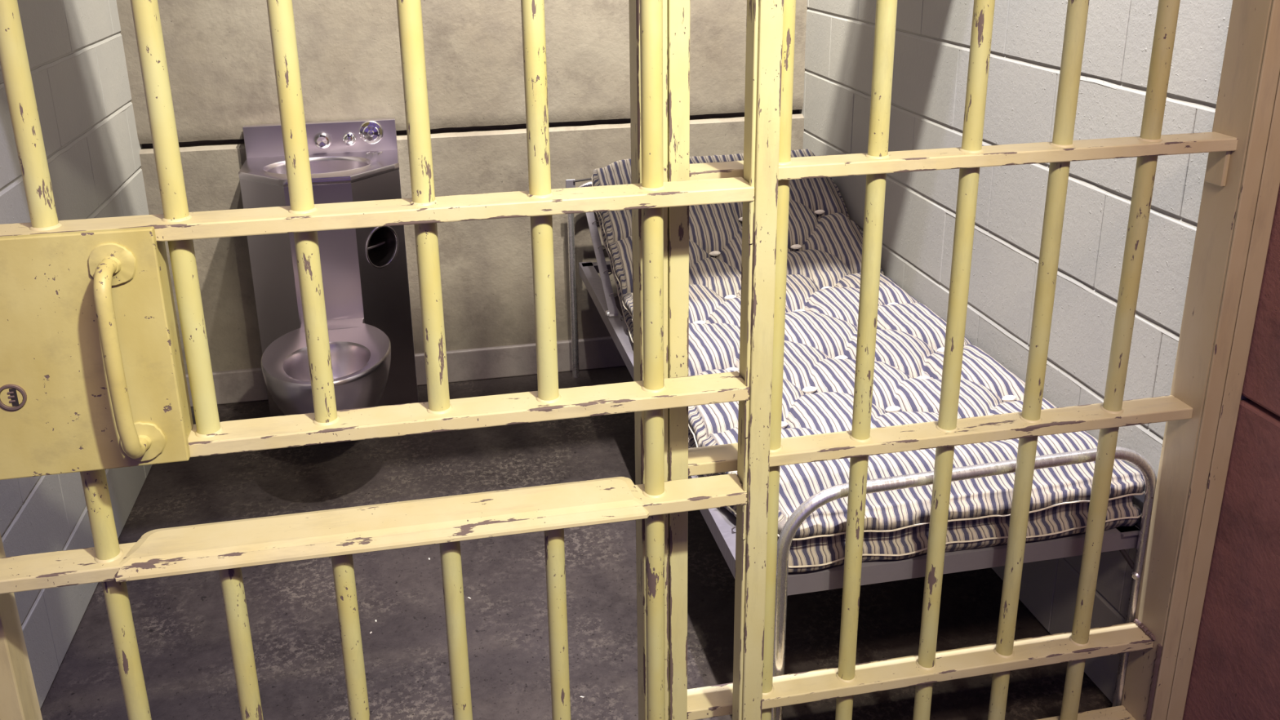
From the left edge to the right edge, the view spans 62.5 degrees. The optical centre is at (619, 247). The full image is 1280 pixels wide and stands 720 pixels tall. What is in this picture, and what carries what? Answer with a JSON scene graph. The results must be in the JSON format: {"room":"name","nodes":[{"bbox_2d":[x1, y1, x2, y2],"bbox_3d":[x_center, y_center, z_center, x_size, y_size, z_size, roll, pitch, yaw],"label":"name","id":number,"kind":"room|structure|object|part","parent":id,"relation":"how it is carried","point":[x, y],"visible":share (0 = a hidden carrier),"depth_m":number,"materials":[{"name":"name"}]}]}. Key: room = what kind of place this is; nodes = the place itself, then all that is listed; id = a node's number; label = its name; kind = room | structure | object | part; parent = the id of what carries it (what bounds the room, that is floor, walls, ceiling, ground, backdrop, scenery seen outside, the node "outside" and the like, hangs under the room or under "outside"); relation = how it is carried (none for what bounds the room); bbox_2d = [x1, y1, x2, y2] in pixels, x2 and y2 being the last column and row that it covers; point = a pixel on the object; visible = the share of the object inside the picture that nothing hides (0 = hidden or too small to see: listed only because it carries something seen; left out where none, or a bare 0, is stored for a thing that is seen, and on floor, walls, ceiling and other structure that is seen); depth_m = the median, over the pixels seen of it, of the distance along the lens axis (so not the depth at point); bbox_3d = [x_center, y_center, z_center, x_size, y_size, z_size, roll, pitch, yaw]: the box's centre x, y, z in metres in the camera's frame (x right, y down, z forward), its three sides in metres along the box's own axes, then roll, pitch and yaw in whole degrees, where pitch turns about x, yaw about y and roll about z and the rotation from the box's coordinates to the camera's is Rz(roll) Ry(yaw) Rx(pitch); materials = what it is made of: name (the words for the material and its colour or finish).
{"room":"prison interior","nodes":[
{"label":"prison interior","id":0,"kind":"room"},
{"bbox_2d":[0,0,152,709],"bbox_3d":[-1.369,-0.275,2.221,0.161,2.300,2.140,-4,18,-10],"label":"wall","id":1,"kind":"structure","parent":0,"point":[75,49],"depth_m":2.52,"materials":[{"name":"white paint"}]},
{"bbox_2d":[115,0,808,374],"bbox_3d":[-0.443,-0.676,3.417,2.336,2.300,0.214,-4,18,-10],"label":"wall","id":2,"kind":"structure","parent":0,"point":[219,53],"depth_m":3.39,"materials":[{"name":"beige concrete"}]},
{"bbox_2d":[242,117,397,158],"bbox_3d":[-0.932,-0.343,3.297,0.458,0.099,0.031,-4,18,-10],"label":"backsplash","id":3,"kind":"structure","parent":2,"relation":"attached to","point":[260,140],"depth_m":3.28,"materials":[{"name":"silver metal"}]},
{"bbox_2d":[185,336,626,407],"bbox_3d":[-0.405,0.396,3.650,2.136,0.115,0.022,-4,18,-10],"label":"baseboard","id":4,"kind":"structure","parent":2,"relation":"attached to","point":[242,385],"depth_m":3.63,"materials":[{"name":"grey concrete"}]},
{"bbox_2d":[40,365,1112,719],"bbox_3d":[-0.643,1.306,1.221,5.300,0.120,5.450,-4,18,-10],"label":"floor","id":5,"kind":"structure","parent":0,"point":[180,621],"depth_m":2.43,"materials":[{"name":"concrete"}]},
{"bbox_2d":[0,533,42,719],"bbox_3d":[-0.915,0.005,1.362,0.034,2.280,0.058,-4,18,-10],"label":"post","id":6,"kind":"object","parent":5,"relation":"on","point":[19,700],"visible":1,"depth_m":1.55,"materials":[{"name":"metal"}]},
{"bbox_2d":[238,117,418,417],"bbox_3d":[-0.849,0.167,3.060,0.465,0.927,0.810,-4,18,-10],"label":"sink","id":7,"kind":"object","parent":5,"relation":"on","point":[365,271],"visible":0.82,"depth_m":3.12,"materials":[{"name":"grey metal"}]},
{"bbox_2d":[267,160,368,173],"bbox_3d":[-0.898,-0.180,3.166,0.297,0.117,0.210,-4,18,-10],"label":"basin","id":8,"kind":"object","parent":7,"relation":"in","point":[274,166],"depth_m":3.24,"materials":[{"name":"grey metal"}]},
{"bbox_3d":[-0.807,0.403,2.947,0.347,0.247,0.443,-4,18,-10],"label":"toilet bowl","id":9,"kind":"part","parent":7,"relation":"part of","materials":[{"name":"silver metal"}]},
{"bbox_3d":[-0.753,0.000,3.188,0.012,0.011,0.110,11,21,32],"label":"paper rod","id":10,"kind":"part","parent":7,"relation":"part of","materials":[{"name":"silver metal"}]},
{"bbox_2d":[369,501,584,697],"bbox_3d":[-0.433,0.844,2.448,0.492,0.001,1.014,-7,19,-18],"label":"flakes","id":11,"kind":"object","parent":5,"relation":"on","point":[397,501],"visible":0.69,"depth_m":2.41,"materials":[{"name":"paint"}]},
{"bbox_2d":[565,177,1157,719],"bbox_3d":[0.410,0.354,2.767,0.834,0.712,1.854,-4,18,-10],"label":"frame","id":12,"kind":"object","parent":5,"relation":"on","point":[722,523],"visible":0.25,"depth_m":1.93,"materials":[{"name":"silver metal"}]},
{"bbox_3d":[0.233,0.089,3.626,0.818,0.694,0.023,-4,18,-10],"label":"head rail","id":13,"kind":"part","parent":12,"relation":"part of","materials":[{"name":"silver metal"}]},
{"bbox_3d":[-0.116,-0.220,3.435,0.069,0.013,0.007,-4,18,-10],"label":"backrest rod","id":14,"kind":"part","parent":12,"relation":"part of","materials":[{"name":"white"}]},
{"bbox_3d":[0.299,-0.023,3.301,0.769,0.252,0.499,-4,18,-10],"label":"backrest frame","id":15,"kind":"part","parent":12,"relation":"part of","materials":[{"name":"grey metal"}]},
{"bbox_3d":[0.065,0.338,2.691,0.042,0.040,1.810,-4,18,-11],"label":"rail","id":16,"kind":"part","parent":12,"relation":"part of","materials":[{"name":"metal"}]},
{"bbox_2d":[591,149,1145,572],"bbox_3d":[0.437,0.124,2.654,0.776,0.381,1.737,-4,18,-10],"label":"mattress","id":17,"kind":"object","parent":12,"relation":"on","point":[824,254],"visible":0.61,"depth_m":2.26,"materials":[{"name":"white fabric"}]},
{"bbox_3d":[0.632,0.669,1.933,0.734,0.616,0.023,-4,18,-10],"label":"foot rail","id":18,"kind":"part","parent":12,"relation":"part of","materials":[{"name":"silver metal"}]},
{"bbox_3d":[0.790,0.284,2.820,0.042,0.040,1.810,-4,18,-10],"label":"rail","id":19,"kind":"part","parent":12,"relation":"part of","materials":[{"name":"grey metal"}]},
{"bbox_2d":[628,0,1279,719],"bbox_3d":[0.529,-0.103,1.621,1.032,2.280,0.087,-4,18,-8],"label":"bars","id":20,"kind":"object","parent":5,"relation":"in","point":[1242,180],"visible":0.92,"depth_m":1.72,"materials":[{"name":"paint"}]},
{"bbox_2d":[0,0,783,719],"bbox_3d":[-0.420,0.031,1.351,1.291,2.178,0.169,-5,18,-12],"label":"door","id":21,"kind":"structure","parent":20,"relation":"attached to","point":[93,381],"depth_m":1.40,"materials":[{"name":"paint"}]},
{"bbox_3d":[-0.608,0.142,1.286,0.023,0.259,0.064,-4,18,-10],"label":"pull handle","id":22,"kind":"part","parent":21,"relation":"part of","materials":[{"name":"paint"}]},
{"bbox_3d":[-0.417,0.410,1.487,1.227,0.020,0.059,-4,18,-10],"label":"rail","id":23,"kind":"part","parent":21,"relation":"part of","materials":[{"name":"metal"}]},
{"bbox_3d":[-0.425,-0.036,1.344,1.227,0.020,0.059,-4,18,-10],"label":"rail","id":24,"kind":"part","parent":21,"relation":"part of","materials":[{"name":"metal"}]},
{"bbox_2d":[113,476,648,582],"bbox_3d":[-0.326,0.397,1.517,0.735,0.025,0.099,-4,18,-10],"label":"crossbar","id":25,"kind":"object","parent":21,"relation":"attached to","point":[336,532],"depth_m":1.49,"materials":[{"name":"paint"}]},
{"bbox_3d":[-0.420,0.247,1.435,1.227,0.020,0.059,-4,18,-10],"label":"rail","id":26,"kind":"part","parent":21,"relation":"part of","materials":[{"name":"metal"}]},
{"bbox_3d":[0.548,0.759,1.898,0.894,0.020,0.054,-4,18,-10],"label":"rail","id":27,"kind":"part","parent":20,"relation":"part of","materials":[{"name":"metal"}]},
{"bbox_3d":[0.541,0.310,1.754,0.894,0.020,0.054,-4,18,-10],"label":"rail","id":28,"kind":"part","parent":20,"relation":"part of","materials":[{"name":"metal"}]},
{"bbox_3d":[0.533,-0.138,1.609,0.894,0.020,0.054,-4,18,-10],"label":"rail","id":29,"kind":"part","parent":20,"relation":"part of","materials":[{"name":"metal"}]},
{"bbox_3d":[0.551,0.944,1.958,0.894,0.020,0.054,-4,18,-10],"label":"rail","id":30,"kind":"part","parent":20,"relation":"part of","materials":[{"name":"metal"}]},
{"bbox_3d":[0.974,-0.134,1.692,0.006,2.280,0.078,-4,18,-10],"label":"jamb leg","id":31,"kind":"part","parent":20,"relation":"part of","materials":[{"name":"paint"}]},
{"bbox_2d":[799,0,1247,703],"bbox_3d":[0.879,-0.450,2.646,0.161,2.300,2.090,-4,18,-10],"label":"wall","id":32,"kind":"structure","parent":0,"point":[932,39],"depth_m":2.25,"materials":[{"name":"white paint"}]},
{"bbox_2d":[1182,184,1279,719],"bbox_3d":[1.448,0.341,0.160,0.200,2.300,3.250,-4,18,-10],"label":"wall","id":33,"kind":"structure","parent":0,"point":[1235,675],"depth_m":1.78,"materials":[{"name":"red paint"}]}
]}

